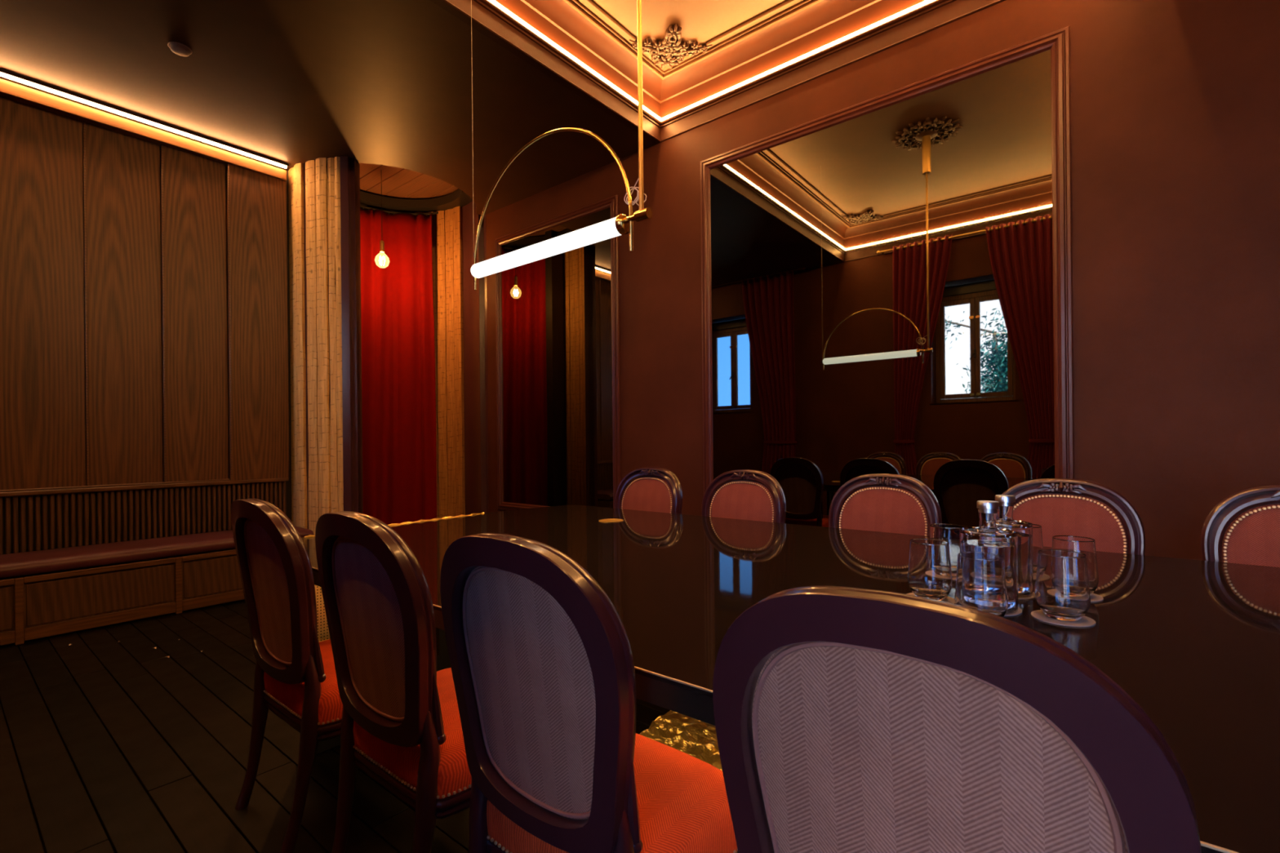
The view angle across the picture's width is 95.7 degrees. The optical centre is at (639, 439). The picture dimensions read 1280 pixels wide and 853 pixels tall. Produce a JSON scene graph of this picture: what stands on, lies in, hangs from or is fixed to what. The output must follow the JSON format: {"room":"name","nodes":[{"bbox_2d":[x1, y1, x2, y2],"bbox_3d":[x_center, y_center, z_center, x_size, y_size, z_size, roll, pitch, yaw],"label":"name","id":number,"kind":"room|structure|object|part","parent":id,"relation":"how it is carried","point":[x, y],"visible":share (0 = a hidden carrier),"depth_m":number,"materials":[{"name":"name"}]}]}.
{"room":"private dining room","nodes":[
{"label":"private dining room","id":0,"kind":"room"},
{"bbox_2d":[0,78,291,555],"bbox_3d":[-3.780,-0.809,4.197,0.235,4.000,2.920,-1,0,39],"label":"wall","id":1,"kind":"structure","parent":0,"point":[145,362],"depth_m":4.22,"materials":[{"name":"brown wood"}]},
{"bbox_3d":[-4.005,-0.944,3.877,0.030,2.565,0.416,-1,0,39],"label":"panel","id":2,"kind":"part","parent":1,"relation":"part of","materials":[{"name":"brown wood"}]},
{"bbox_3d":[-3.793,0.326,4.076,0.050,0.012,2.380,-1,0,39],"label":"rail","id":3,"kind":"part","parent":1,"relation":"part of","materials":[{"name":"brown wood"}]},
{"bbox_3d":[-3.741,-0.947,4.204,0.030,2.565,0.418,-1,0,39],"label":"panel","id":4,"kind":"part","parent":1,"relation":"part of","materials":[{"name":"brown wood"}]},
{"bbox_3d":[-3.811,-2.256,4.069,0.100,0.085,2.380,-1,0,39],"label":"cornice","id":5,"kind":"part","parent":1,"relation":"part of","materials":[{"name":"brown wood"}]},
{"bbox_3d":[-3.785,0.346,4.069,0.070,0.030,2.380,-1,0,39],"label":"rail","id":6,"kind":"part","parent":1,"relation":"part of","materials":[{"name":"brown wood"}]},
{"bbox_3d":[-3.461,-0.949,4.514,0.030,2.565,0.408,-1,0,39],"label":"panel","id":7,"kind":"part","parent":1,"relation":"part of","materials":[{"name":"brown wood"}]},
{"bbox_3d":[-3.171,-0.952,4.821,0.030,2.565,0.427,-1,0,39],"label":"panel","id":8,"kind":"part","parent":1,"relation":"part of","materials":[{"name":"brown wood"}]},
{"bbox_2d":[0,0,654,214],"bbox_3d":[-2.360,-2.393,3.895,2.967,0.060,4.557,-1,0,39],"label":"ceiling","id":9,"kind":"structure","parent":0,"point":[386,82],"depth_m":3.83,"materials":[{"name":"brown paint"}]},
{"bbox_2d":[0,69,288,168],"bbox_3d":[-3.757,-2.325,4.025,0.034,0.032,2.380,-1,0,39],"label":"led strip","id":10,"kind":"object","parent":9,"relation":"attached to","point":[4,73],"visible":1,"depth_m":4.16,"materials":[{"name":"white plastic"}]},
{"bbox_2d":[167,41,191,56],"bbox_3d":[-2.770,-2.344,3.490,0.116,0.030,0.116,-1,0,39],"label":"smoke detector","id":11,"kind":"object","parent":9,"relation":"attached to","point":[178,48],"visible":1,"depth_m":3.47,"materials":[{"name":"beige plastic"}]},
{"bbox_2d":[0,599,670,852],"bbox_3d":[-0.722,1.221,2.695,9.931,0.121,4.807,-1,0,39],"label":"floor","id":12,"kind":"structure","parent":0,"point":[108,745],"depth_m":2.15,"materials":[{"name":"black wood"}]},
{"bbox_2d":[0,526,313,645],"bbox_3d":[-3.497,0.951,3.974,0.600,0.474,2.163,-1,0,39],"label":"bench","id":13,"kind":"object","parent":12,"relation":"on","point":[43,593],"visible":0.68,"depth_m":3.71,"materials":[{"name":"brown wood"}]},
{"bbox_3d":[-3.783,0.973,3.173,0.012,0.245,0.465,-1,0,39],"label":"door panel","id":14,"kind":"part","parent":13,"relation":"part of","materials":[{"name":"brown wood"}]},
{"bbox_3d":[-3.778,0.822,3.168,0.022,0.034,0.487,-1,0,39],"label":"rail","id":15,"kind":"part","parent":13,"relation":"part of","materials":[{"name":"brown wood"}]},
{"bbox_3d":[-3.380,0.818,3.660,0.022,0.034,0.707,-1,0,39],"label":"rail","id":16,"kind":"part","parent":13,"relation":"part of","materials":[{"name":"brown wood"}]},
{"bbox_3d":[-3.384,0.970,3.665,0.012,0.245,0.685,-1,0,39],"label":"door panel","id":17,"kind":"part","parent":13,"relation":"part of","materials":[{"name":"brown wood"}]},
{"bbox_2d":[0,526,313,578],"bbox_3d":[-3.491,0.756,3.969,0.545,0.085,2.140,-1,0,39],"label":"cushion","id":18,"kind":"object","parent":13,"relation":"on","point":[39,564],"depth_m":3.77,"materials":[{"name":"leather"}]},
{"bbox_3d":[-2.912,0.814,4.238,0.022,0.034,0.708,-1,0,39],"label":"rail","id":19,"kind":"part","parent":13,"relation":"part of","materials":[{"name":"brown wood"}]},
{"bbox_3d":[-2.917,0.965,4.243,0.012,0.245,0.686,-1,0,39],"label":"door panel","id":20,"kind":"part","parent":13,"relation":"part of","materials":[{"name":"brown wood"}]},
{"bbox_2d":[230,498,342,852],"bbox_3d":[-1.004,0.669,1.891,0.514,0.991,0.500,-1,0,39],"label":"dining chair","id":21,"kind":"object","parent":12,"relation":"on","point":[295,679],"visible":0.72,"depth_m":1.69,"materials":[{"name":"red wood"}]},
{"bbox_3d":[-1.254,0.891,1.876,0.051,0.550,0.107,-1,0,39],"label":"leg","id":22,"kind":"part","parent":21,"relation":"part of","materials":[{"name":"red wood"}]},
{"bbox_3d":[-1.120,0.455,1.750,0.384,0.452,0.065,-1,0,39],"label":"panel","id":23,"kind":"part","parent":21,"relation":"part of","materials":[{"name":"fabric"}]},
{"bbox_3d":[-1.118,0.447,1.753,0.475,0.544,0.145,-1,0,39],"label":"frame","id":24,"kind":"part","parent":21,"relation":"part of","materials":[{"name":"red wood"}]},
{"bbox_3d":[-0.963,0.889,1.641,0.051,0.550,0.107,-1,0,39],"label":"leg","id":25,"kind":"part","parent":21,"relation":"part of","materials":[{"name":"red wood"}]},
{"bbox_3d":[-0.972,0.843,1.928,0.511,0.050,0.390,-1,0,39],"label":"seat rail","id":26,"kind":"part","parent":21,"relation":"part of","materials":[{"name":"red wood"}]},
{"bbox_3d":[-0.972,0.814,1.928,0.514,0.006,0.394,-1,0,39],"label":"nailhead trim","id":27,"kind":"part","parent":21,"relation":"part of","materials":[{"name":"brown"}]},
{"bbox_2d":[263,639,342,724],"bbox_3d":[-0.973,0.763,1.928,0.510,0.126,0.389,-1,0,39],"label":"seat cushion","id":28,"kind":"object","parent":21,"relation":"on","point":[317,701],"depth_m":1.70,"materials":[{"name":"red fabric"}]},
{"bbox_2d":[315,511,471,852],"bbox_3d":[-0.541,0.664,1.542,0.514,0.991,0.500,-1,0,39],"label":"dining chair","id":29,"kind":"object","parent":12,"relation":"on","point":[401,723],"visible":0.81,"depth_m":1.36,"materials":[{"name":"red wood"}]},
{"bbox_3d":[-0.790,0.887,1.527,0.051,0.550,0.107,-1,0,39],"label":"leg","id":30,"kind":"part","parent":29,"relation":"part of","materials":[{"name":"red wood"}]},
{"bbox_3d":[-0.656,0.451,1.401,0.384,0.452,0.065,-1,0,39],"label":"panel","id":31,"kind":"part","parent":29,"relation":"part of","materials":[{"name":"fabric"}]},
{"bbox_3d":[-0.654,0.442,1.403,0.475,0.544,0.145,-1,0,39],"label":"frame","id":32,"kind":"part","parent":29,"relation":"part of","materials":[{"name":"red wood"}]},
{"bbox_2d":[352,667,471,799],"bbox_3d":[-0.509,0.758,1.579,0.510,0.126,0.389,-1,0,39],"label":"seat cushion","id":33,"kind":"object","parent":29,"relation":"on","point":[441,769],"depth_m":1.36,"materials":[{"name":"red fabric"}]},
{"bbox_3d":[-0.509,0.838,1.579,0.511,0.050,0.390,-1,0,39],"label":"seat rail","id":34,"kind":"part","parent":29,"relation":"part of","materials":[{"name":"red wood"}]},
{"bbox_3d":[-0.509,0.809,1.579,0.514,0.006,0.394,-1,0,39],"label":"nailhead trim","id":35,"kind":"part","parent":29,"relation":"part of","materials":[{"name":"brown metal"}]},
{"bbox_3d":[-0.500,0.884,1.292,0.051,0.550,0.107,-1,0,39],"label":"leg","id":36,"kind":"part","parent":29,"relation":"part of","materials":[{"name":"red wood"}]},
{"bbox_2d":[440,533,737,852],"bbox_3d":[-0.093,0.660,1.185,0.514,0.991,0.500,-1,0,39],"label":"dining chair","id":37,"kind":"object","parent":12,"relation":"on","point":[541,660],"visible":0.98,"depth_m":1.03,"materials":[{"name":"grey fabric"}]},
{"bbox_3d":[-0.343,0.882,1.171,0.051,0.550,0.107,-1,0,39],"label":"leg","id":38,"kind":"part","parent":37,"relation":"part of","materials":[{"name":"red wood"}]},
{"bbox_3d":[-0.208,0.446,1.045,0.384,0.452,0.065,-1,0,39],"label":"panel","id":39,"kind":"part","parent":37,"relation":"part of","materials":[{"name":"fabric"}]},
{"bbox_3d":[-0.207,0.438,1.048,0.475,0.544,0.145,-1,0,39],"label":"frame","id":40,"kind":"part","parent":37,"relation":"part of","materials":[{"name":"red wood"}]},
{"bbox_2d":[486,733,737,852],"bbox_3d":[-0.062,0.754,1.223,0.510,0.126,0.389,-1,0,39],"label":"seat cushion","id":41,"kind":"object","parent":37,"relation":"on","point":[682,801],"depth_m":1.12,"materials":[{"name":"red fabric"}]},
{"bbox_3d":[-0.061,0.805,1.223,0.514,0.006,0.394,-1,0,39],"label":"nailhead trim","id":42,"kind":"part","parent":37,"relation":"part of","materials":[{"name":"brown metal"}]},
{"bbox_3d":[-0.061,0.834,1.223,0.511,0.050,0.390,-1,0,39],"label":"seat rail","id":43,"kind":"part","parent":37,"relation":"part of","materials":[{"name":"red wood"}]},
{"bbox_3d":[-0.052,0.880,0.936,0.051,0.550,0.107,-1,0,39],"label":"leg","id":44,"kind":"part","parent":37,"relation":"part of","materials":[{"name":"red wood"}]},
{"bbox_2d":[614,466,682,514],"bbox_3d":[-0.062,0.659,3.285,0.514,0.991,0.500,-1,0,39],"label":"dining chair","id":45,"kind":"object","parent":12,"relation":"on","point":[651,489],"visible":0.23,"depth_m":3.41,"materials":[{"name":"red fabric"}]},
{"bbox_3d":[0.040,0.444,3.414,0.377,0.439,0.070,-1,0,39],"label":"nailhead trim","id":46,"kind":"part","parent":45,"relation":"part of","materials":[{"name":"brown"}]},
{"bbox_2d":[701,469,786,523],"bbox_3d":[0.426,0.654,2.890,0.514,0.991,0.500,-1,0,39],"label":"dining chair","id":47,"kind":"object","parent":12,"relation":"on","point":[746,494],"visible":0.24,"depth_m":3.01,"materials":[{"name":"red fabric"}]},
{"bbox_3d":[0.528,0.439,3.019,0.377,0.439,0.070,-1,0,39],"label":"nailhead trim","id":48,"kind":"part","parent":47,"relation":"part of","materials":[{"name":"brown metal"}]},
{"bbox_2d":[302,504,1279,852],"bbox_3d":[0.650,0.768,1.645,4.430,0.759,1.779,-1,0,39],"label":"conference table","id":49,"kind":"object","parent":12,"relation":"on","point":[1195,644],"visible":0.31,"depth_m":1.39,"materials":[{"name":"black paint"}]},
{"bbox_3d":[-1.059,0.625,2.309,0.006,0.250,0.530,-1,0,39],"label":"perforated panel","id":50,"kind":"part","parent":49,"relation":"part of","materials":[{"name":"gold metal"}]},
{"bbox_3d":[-1.048,0.714,2.305,0.012,0.440,0.545,-1,0,39],"label":"panel frame","id":51,"kind":"part","parent":49,"relation":"part of","materials":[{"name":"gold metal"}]},
{"bbox_2d":[599,518,623,522],"bbox_3d":[-0.144,0.404,2.898,0.124,0.002,0.124,-1,0,39],"label":"coaster","id":52,"kind":"object","parent":49,"relation":"on","point":[610,520],"visible":1,"depth_m":2.89,"materials":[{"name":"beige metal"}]},
{"bbox_2d":[906,592,955,604],"bbox_3d":[0.720,0.395,1.439,0.116,0.002,0.116,-1,0,39],"label":"coaster","id":53,"kind":"object","parent":49,"relation":"on","point":[948,599],"visible":0.12,"depth_m":1.43,"materials":[{"name":"grey paper"}]},
{"bbox_2d":[907,537,952,600],"bbox_3d":[0.719,0.323,1.439,0.099,0.142,0.099,-1,0,39],"label":"water glass","id":54,"kind":"object","parent":53,"relation":"on","point":[929,572],"visible":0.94,"depth_m":1.40,"materials":[{"name":"white"}]},
{"bbox_2d":[1004,607,1022,616],"bbox_3d":[0.821,0.394,1.365,0.132,0.002,0.132,-1,0,39],"label":"coaster","id":55,"kind":"object","parent":49,"relation":"on","point":[1020,611],"visible":0.13,"depth_m":1.31,"materials":[{"name":"grey paper"}]},
{"bbox_2d":[960,500,1017,613],"bbox_3d":[0.820,0.269,1.365,0.117,0.248,0.117,-1,0,39],"label":"carafe","id":56,"kind":"object","parent":55,"relation":"on","point":[986,538],"visible":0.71,"depth_m":1.32,"materials":[{"name":"clear glass"}]},
{"bbox_2d":[1017,592,1035,599],"bbox_3d":[0.946,0.393,1.497,0.132,0.002,0.132,-1,0,39],"label":"coaster","id":57,"kind":"object","parent":49,"relation":"on","point":[1033,593],"visible":0.06,"depth_m":1.44,"materials":[{"name":"grey paper"}]},
{"bbox_2d":[995,494,1033,597],"bbox_3d":[0.945,0.268,1.497,0.117,0.248,0.117,-1,0,39],"label":"carafe","id":58,"kind":"object","parent":57,"relation":"on","point":[1005,520],"visible":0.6,"depth_m":1.45,"materials":[{"name":"clear glass"}]},
{"bbox_2d":[1031,609,1095,626],"bbox_3d":[0.932,0.393,1.278,0.116,0.002,0.116,-1,0,39],"label":"coaster","id":59,"kind":"object","parent":49,"relation":"on","point":[1085,621],"visible":0.44,"depth_m":1.25,"materials":[{"name":"grey paper"}]},
{"bbox_2d":[1035,549,1090,621],"bbox_3d":[0.931,0.321,1.278,0.099,0.142,0.099,-1,0,39],"label":"water glass","id":60,"kind":"object","parent":59,"relation":"on","point":[1062,588],"visible":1,"depth_m":1.24,"materials":[{"name":"white"}]},
{"bbox_2d":[1090,593,1103,602],"bbox_3d":[1.094,0.392,1.461,0.116,0.002,0.116,-1,0,39],"label":"coaster","id":61,"kind":"object","parent":49,"relation":"on","point":[1094,597],"visible":0.11,"depth_m":1.42,"materials":[{"name":"grey paper"}]},
{"bbox_2d":[1051,535,1098,594],"bbox_3d":[1.093,0.319,1.461,0.099,0.142,0.099,-1,0,39],"label":"water glass","id":62,"kind":"object","parent":61,"relation":"on","point":[1085,545],"visible":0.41,"depth_m":1.42,"materials":[{"name":"white"}]},
{"bbox_3d":[0.896,0.394,1.690,0.116,0.003,0.116,-1,0,39],"label":"coaster","id":63,"kind":"object","parent":49,"relation":"on","visible":0},
{"bbox_2d":[929,523,964,576],"bbox_3d":[0.895,0.321,1.690,0.099,0.142,0.099,-1,0,39],"label":"water glass","id":64,"kind":"object","parent":63,"relation":"on","point":[950,533],"visible":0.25,"depth_m":1.65,"materials":[{"name":"white"}]},
{"bbox_3d":[1.119,0.391,1.689,0.116,0.003,0.116,-1,0,39],"label":"coaster","id":65,"kind":"object","parent":49,"relation":"on","visible":0},
{"bbox_2d":[1032,524,1043,575],"bbox_3d":[1.118,0.319,1.689,0.099,0.142,0.099,-1,0,39],"label":"water glass","id":66,"kind":"object","parent":65,"relation":"on","point":[1037,544],"visible":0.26,"depth_m":1.65,"materials":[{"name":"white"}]},
{"bbox_3d":[0.743,0.395,1.262,0.116,0.003,0.116,-1,0,39],"label":"coaster","id":67,"kind":"object","parent":49,"relation":"on","visible":0},
{"bbox_2d":[955,551,1008,617],"bbox_3d":[0.742,0.323,1.262,0.099,0.142,0.099,-1,0,39],"label":"water glass","id":68,"kind":"object","parent":67,"relation":"on","point":[980,580],"visible":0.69,"depth_m":1.22,"materials":[{"name":"white"}]},
{"bbox_2d":[828,473,942,536],"bbox_3d":[0.973,0.649,2.448,0.514,0.991,0.500,-1,0,39],"label":"dining chair","id":69,"kind":"object","parent":12,"relation":"on","point":[890,503],"visible":0.24,"depth_m":2.58,"materials":[{"name":"red fabric"}]},
{"bbox_3d":[1.075,0.433,2.576,0.377,0.439,0.070,-1,0,39],"label":"nailhead trim","id":70,"kind":"part","parent":69,"relation":"part of","materials":[{"name":"brown"}]},
{"bbox_2d":[712,586,1201,852],"bbox_3d":[0.408,0.655,0.780,0.514,0.991,0.500,-1,0,39],"label":"dining chair","id":71,"kind":"object","parent":12,"relation":"on","point":[848,719],"visible":1,"depth_m":0.60,"materials":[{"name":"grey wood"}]},
{"bbox_3d":[0.292,0.441,0.640,0.384,0.452,0.065,-1,0,39],"label":"panel","id":72,"kind":"part","parent":71,"relation":"part of","materials":[{"name":"fabric"}]},
{"bbox_2d":[996,478,1145,555],"bbox_3d":[1.476,0.644,2.041,0.514,0.991,0.500,-1,0,39],"label":"dining chair","id":73,"kind":"object","parent":12,"relation":"on","point":[1096,511],"visible":0.17,"depth_m":2.14,"materials":[{"name":"red fabric"}]},
{"bbox_3d":[1.577,0.428,2.170,0.377,0.439,0.070,-1,0,39],"label":"nailhead trim","id":74,"kind":"part","parent":73,"relation":"part of","materials":[{"name":"brown"}]},
{"bbox_2d":[1200,484,1279,567],"bbox_3d":[1.955,0.639,1.653,0.514,0.991,0.500,-1,0,39],"label":"dining chair","id":75,"kind":"object","parent":12,"relation":"on","point":[1243,527],"visible":0.17,"depth_m":1.87,"materials":[{"name":"red fabric"}]},
{"bbox_3d":[2.057,0.424,1.781,0.377,0.439,0.070,-1,0,39],"label":"nailhead trim","id":76,"kind":"part","parent":75,"relation":"part of","materials":[{"name":"brown"}]},
{"bbox_2d":[288,156,486,535],"bbox_3d":[-2.572,-0.796,5.843,1.534,3.950,1.831,-1,0,39],"label":"wall","id":77,"kind":"structure","parent":0,"point":[313,185],"depth_m":4.96,"materials":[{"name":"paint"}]},
{"bbox_2d":[340,155,363,514],"bbox_3d":[-2.429,-0.592,4.895,0.104,3.540,0.142,-1,0,-1],"label":"trim","id":78,"kind":"structure","parent":77,"relation":"attached to","point":[345,232],"depth_m":4.82,"materials":[{"name":"paint"}]},
{"bbox_2d":[360,204,438,524],"bbox_3d":[-2.830,-0.691,5.870,0.854,3.705,1.531,-1,0,14],"label":"velvet curtain","id":79,"kind":"object","parent":77,"relation":"hanging from","point":[398,384],"visible":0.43,"depth_m":6.45,"materials":[{"name":"red fabric"}]},
{"bbox_2d":[360,188,472,213],"bbox_3d":[-2.575,-2.626,5.844,1.415,0.090,1.670,-1,0,39],"label":"trim","id":80,"kind":"structure","parent":77,"relation":"attached to","point":[459,197],"depth_m":6.39,"materials":[{"name":"brown wood"}]},
{"bbox_2d":[483,214,488,512],"bbox_3d":[-1.610,-0.600,6.153,0.075,3.540,0.125,-1,0,39],"label":"trim","id":81,"kind":"structure","parent":77,"relation":"attached to","point":[484,218],"depth_m":6.11,"materials":[{"name":"paint"}]},
{"bbox_2d":[359,163,457,199],"bbox_3d":[-2.477,-2.734,5.764,1.840,0.075,1.840,-1,0,39],"label":"ceiling","id":82,"kind":"structure","parent":0,"point":[397,182],"depth_m":6.11,"materials":[{"name":"brown wood"}]},
{"bbox_2d":[374,170,389,267],"bbox_3d":[-2.578,-2.207,5.786,0.136,0.978,0.136,-1,0,39],"label":"pendant","id":83,"kind":"object","parent":82,"relation":"hanging from","point":[381,242],"visible":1,"depth_m":5.78,"materials":[{"name":"clear glass"}]},
{"bbox_3d":[-2.579,-2.341,5.786,0.006,0.710,0.005,-1,0,39],"label":"cord","id":84,"kind":"part","parent":83,"relation":"part of","materials":[{"name":"black metal"}]},
{"bbox_3d":[-2.574,-1.799,5.786,0.136,0.163,0.136,-1,0,39],"label":"bulb","id":85,"kind":"part","parent":83,"relation":"part of","materials":[{"name":"clear glass"}]},
{"bbox_2d":[571,0,804,74],"bbox_3d":[-0.045,-2.841,2.032,3.583,0.060,4.577,-1,0,39],"label":"ceiling","id":86,"kind":"structure","parent":0,"point":[701,21],"depth_m":3.85,"materials":[{"name":"paint"}]},
{"bbox_2d":[470,0,652,290],"bbox_3d":[-0.379,-1.743,2.380,1.048,2.128,0.088,-1,0,39],"label":"pendant lamp","id":87,"kind":"object","parent":86,"relation":"hanging from","point":[621,224],"visible":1,"depth_m":2.22,"materials":[{"name":"gold glass"}]},
{"bbox_3d":[-0.003,-1.637,2.067,0.017,1.658,0.017,-1,0,39],"label":"rod","id":88,"kind":"part","parent":87,"relation":"part of","materials":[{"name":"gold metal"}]},
{"bbox_2d":[628,23,712,69],"bbox_3d":[0.213,-2.785,4.099,0.453,0.051,0.456,-1,0,39],"label":"ornament","id":89,"kind":"object","parent":86,"relation":"attached to","point":[668,48],"visible":0.97,"depth_m":4.13,"materials":[{"name":"paint"}]},
{"bbox_3d":[-1.276,-2.586,0.507,3.083,0.426,0.155,-1,0,39],"label":"trim","id":90,"kind":"structure","parent":86,"relation":"attached to","visible":0},
{"bbox_2d":[488,0,934,120],"bbox_3d":[0.014,-2.542,2.102,2.939,0.021,4.113,-1,0,39],"label":"led strip","id":91,"kind":"object","parent":90,"relation":"attached to","point":[493,2],"visible":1,"depth_m":3.83,"materials":[{"name":"white plastic"}]},
{"bbox_2d":[488,0,661,120],"bbox_3d":[-1.120,-2.531,3.020,0.020,0.021,4.113,-1,0,39],"label":"diffuser","id":92,"kind":"object","parent":91,"relation":"attached to","point":[493,2],"depth_m":3.80,"materials":[{"name":"white plastic"}]},
{"bbox_2d":[661,0,934,120],"bbox_3d":[1.302,-2.554,3.693,2.939,0.021,0.020,-1,0,39],"label":"diffuser","id":93,"kind":"object","parent":91,"relation":"attached to","point":[926,2],"depth_m":3.84,"materials":[{"name":"white plastic"}]},
{"bbox_2d":[485,0,1279,560],"bbox_3d":[1.408,-0.860,3.738,7.700,4.000,0.120,-1,0,39],"label":"wall","id":94,"kind":"structure","parent":0,"point":[1175,104],"depth_m":2.85,"materials":[{"name":"red paint"}]},
{"bbox_2d":[430,0,662,144],"bbox_3d":[-1.124,-2.587,3.023,0.155,0.426,4.257,-1,0,39],"label":"trim","id":95,"kind":"structure","parent":94,"relation":"attached to","point":[555,20],"depth_m":3.85,"materials":[{"name":"paint"}]},
{"bbox_2d":[494,195,621,510],"bbox_3d":[-0.828,-0.683,5.456,1.670,2.790,0.044,-1,0,39],"label":"wall mirror","id":96,"kind":"object","parent":94,"relation":"attached to","point":[557,316],"visible":0.78,"depth_m":5.39,"materials":[{"name":"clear mirror"}]},
{"bbox_2d":[563,0,822,79],"bbox_3d":[0.012,-2.799,2.102,2.753,0.027,3.927,-1,0,39],"label":"trim","id":97,"kind":"structure","parent":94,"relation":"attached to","point":[805,4],"depth_m":3.97,"materials":[{"name":"paint"}]},
{"bbox_2d":[660,0,1004,142],"bbox_3d":[1.304,-2.611,3.696,3.083,0.426,0.155,-1,0,39],"label":"trim","id":98,"kind":"structure","parent":94,"relation":"attached to","point":[825,22],"depth_m":3.92,"materials":[{"name":"paint"}]},
{"bbox_2d":[700,26,1074,527],"bbox_3d":[1.351,-0.715,3.693,2.255,2.812,0.044,-1,0,39],"label":"wall mirror","id":99,"kind":"object","parent":94,"relation":"attached to","point":[886,279],"visible":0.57,"depth_m":3.50,"materials":[{"name":"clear mirror"}]}
]}

